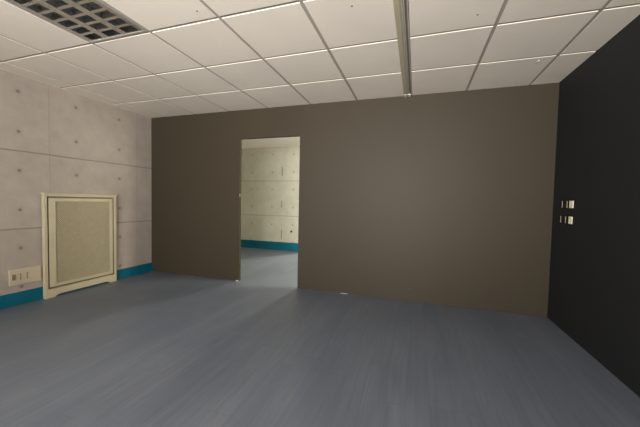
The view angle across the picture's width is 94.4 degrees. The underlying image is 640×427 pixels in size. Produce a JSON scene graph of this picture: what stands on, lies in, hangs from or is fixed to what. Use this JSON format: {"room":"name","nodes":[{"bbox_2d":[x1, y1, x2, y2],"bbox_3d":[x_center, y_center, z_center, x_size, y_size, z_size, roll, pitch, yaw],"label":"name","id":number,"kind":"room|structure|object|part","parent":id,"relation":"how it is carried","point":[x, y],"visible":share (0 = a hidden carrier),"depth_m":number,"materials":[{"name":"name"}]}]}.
{"room":"empty office room","nodes":[
{"label":"empty office room","id":0,"kind":"room"},
{"bbox_2d":[0,69,151,295],"bbox_3d":[-3.733,-0.216,1.539,0.100,2.472,6.635,2,2,18],"label":"wall","id":1,"kind":"structure","parent":0,"point":[53,139],"depth_m":3.47,"materials":[{"name":"concrete"}]},
{"bbox_2d":[8,265,41,285],"bbox_3d":[-3.166,0.666,3.188,0.020,0.167,0.279,2,2,18],"label":"electrical outlet","id":2,"kind":"object","parent":1,"relation":"attached to","point":[28,274],"visible":1,"depth_m":3.18,"materials":[{"name":"beige plastic"}]},
{"bbox_2d":[0,262,151,309],"bbox_3d":[-3.688,0.950,1.615,0.014,0.138,6.535,2,2,18],"label":"baseboard","id":3,"kind":"structure","parent":1,"relation":"attached to","point":[13,299],"depth_m":3.27,"materials":[{"name":"blue paint"}]},
{"bbox_2d":[241,146,299,242],"bbox_3d":[0.520,-0.327,6.530,5.850,2.472,0.103,2,2,18],"label":"wall","id":4,"kind":"structure","parent":0,"point":[270,176],"depth_m":7.03,"materials":[{"name":"concrete"}]},
{"bbox_2d":[241,239,297,250],"bbox_3d":[-1.246,0.757,7.081,2.020,0.190,0.014,2,2,18],"label":"baseboard","id":5,"kind":"structure","parent":4,"relation":"attached to","point":[286,246],"depth_m":7.06,"materials":[{"name":"blue paint"}]},
{"bbox_2d":[242,137,299,148],"bbox_3d":[0.137,-1.491,5.226,5.850,0.060,2.745,2,2,18],"label":"ceiling","id":6,"kind":"structure","parent":0,"point":[285,141],"depth_m":6.43,"materials":[{"name":"tile"}]},
{"bbox_2d":[0,247,639,426],"bbox_3d":[-0.927,1.105,2.142,5.889,0.100,9.430,2,2,18],"label":"floor","id":7,"kind":"structure","parent":0,"point":[152,348],"depth_m":2.14,"materials":[{"name":"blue laminate"}]},
{"bbox_2d":[40,193,116,298],"bbox_3d":[-2.965,0.353,3.705,0.063,1.194,0.844,2,2,18],"label":"radiator cover","id":8,"kind":"object","parent":7,"relation":"on","point":[79,230],"visible":1,"depth_m":3.63,"materials":[{"name":"beige paint"}]},
{"bbox_3d":[-3.097,0.374,3.319,0.024,1.178,0.016,2,2,18],"label":"panel","id":9,"kind":"part","parent":8,"relation":"part of","materials":[{"name":"beige paint"}]},
{"bbox_2d":[0,0,639,117],"bbox_3d":[-1.131,-1.402,0.655,5.520,0.206,6.635,2,2,18],"label":"ceiling","id":10,"kind":"structure","parent":0,"point":[193,56],"depth_m":2.45,"materials":[{"name":"tile"}]},
{"bbox_2d":[5,0,146,42],"bbox_3d":[-1.762,-1.425,1.751,0.591,0.133,1.190,2,2,18],"label":"ceiling light","id":11,"kind":"object","parent":10,"relation":"attached to","point":[92,21],"visible":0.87,"depth_m":2.10,"materials":[{"name":"metal"}]},
{"bbox_3d":[-1.898,-1.396,1.936,0.177,0.048,0.024,2,2,18],"label":"cross blade","id":12,"kind":"part","parent":11,"relation":"part of","materials":[{"name":"metal"}]},
{"bbox_3d":[-1.870,-1.399,2.021,0.177,0.048,0.024,2,2,18],"label":"cross blade","id":13,"kind":"part","parent":11,"relation":"part of","materials":[{"name":"metal"}]},
{"bbox_3d":[-1.843,-1.401,2.105,0.177,0.048,0.024,2,2,18],"label":"cross blade","id":14,"kind":"part","parent":11,"relation":"part of","materials":[{"name":"metal"}]},
{"bbox_3d":[-1.694,-1.393,1.964,0.177,0.048,0.024,2,2,18],"label":"cross blade","id":15,"kind":"part","parent":11,"relation":"part of","materials":[{"name":"metal"}]},
{"bbox_3d":[-1.815,-1.404,2.190,0.177,0.048,0.024,2,2,18],"label":"cross blade","id":16,"kind":"part","parent":11,"relation":"part of","materials":[{"name":"metal"}]},
{"bbox_3d":[-1.667,-1.396,2.048,0.177,0.048,0.024,2,2,18],"label":"cross blade","id":17,"kind":"part","parent":11,"relation":"part of","materials":[{"name":"metal"}]},
{"bbox_3d":[-1.518,-1.387,1.907,0.177,0.048,0.024,2,2,18],"label":"cross blade","id":18,"kind":"part","parent":11,"relation":"part of","materials":[{"name":"metal"}]},
{"bbox_3d":[-1.788,-1.407,2.274,0.177,0.048,0.024,2,2,18],"label":"cross blade","id":19,"kind":"part","parent":11,"relation":"part of","materials":[{"name":"metal"}]},
{"bbox_3d":[-1.639,-1.398,2.133,0.177,0.048,0.024,2,2,18],"label":"cross blade","id":20,"kind":"part","parent":11,"relation":"part of","materials":[{"name":"metal"}]},
{"bbox_3d":[-1.491,-1.390,1.991,0.177,0.048,0.024,2,2,18],"label":"cross blade","id":21,"kind":"part","parent":11,"relation":"part of","materials":[{"name":"metal"}]},
{"bbox_3d":[-1.762,-1.410,2.353,0.177,0.048,0.012,2,2,18],"label":"cross blade","id":22,"kind":"part","parent":11,"relation":"part of","materials":[{"name":"metal"}]},
{"bbox_3d":[-1.612,-1.401,2.217,0.177,0.048,0.024,2,2,18],"label":"cross blade","id":23,"kind":"part","parent":11,"relation":"part of","materials":[{"name":"metal"}]},
{"bbox_3d":[-1.464,-1.393,2.076,0.177,0.048,0.024,2,2,18],"label":"cross blade","id":24,"kind":"part","parent":11,"relation":"part of","materials":[{"name":"metal"}]},
{"bbox_3d":[-1.587,-1.404,2.296,0.177,0.048,0.012,2,2,18],"label":"cross blade","id":25,"kind":"part","parent":11,"relation":"part of","materials":[{"name":"metal"}]},
{"bbox_3d":[-1.436,-1.395,2.160,0.177,0.048,0.024,2,2,18],"label":"cross blade","id":26,"kind":"part","parent":11,"relation":"part of","materials":[{"name":"metal"}]},
{"bbox_3d":[-1.411,-1.398,2.239,0.177,0.048,0.012,2,2,18],"label":"cross blade","id":27,"kind":"part","parent":11,"relation":"part of","materials":[{"name":"metal"}]},
{"bbox_2d":[393,0,411,96],"bbox_3d":[0.018,-1.264,0.347,0.088,0.030,6.511,2,2,18],"label":"rail","id":28,"kind":"object","parent":10,"relation":"attached to","point":[401,7],"visible":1,"depth_m":2.27,"materials":[{"name":"silver metal"}]},
{"bbox_2d":[151,82,558,316],"bbox_3d":[-0.300,-0.241,3.940,5.889,2.472,0.050,2,2,18],"label":"wall","id":29,"kind":"structure","parent":0,"point":[446,197],"depth_m":3.53,"materials":[{"name":"brown paint"}]},
{"bbox_2d":[547,15,639,396],"bbox_3d":[1.421,-0.044,-0.129,0.100,2.472,6.635,2,2,18],"label":"wall","id":30,"kind":"structure","parent":0,"point":[594,294],"depth_m":2.25,"materials":[{"name":"black paint"}]},
{"bbox_2d":[559,215,573,224],"bbox_3d":[2.287,0.058,2.742,0.010,0.085,0.269,2,2,18],"label":"switch plate","id":31,"kind":"object","parent":30,"relation":"attached to","point":[564,219],"visible":1,"depth_m":2.73,"materials":[{"name":"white plastic"}]},
{"bbox_2d":[560,200,574,208],"bbox_3d":[2.290,-0.083,2.735,0.010,0.077,0.271,2,2,18],"label":"switch plate","id":32,"kind":"object","parent":30,"relation":"attached to","point":[565,204],"visible":1,"depth_m":2.73,"materials":[{"name":"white plastic"}]}
]}

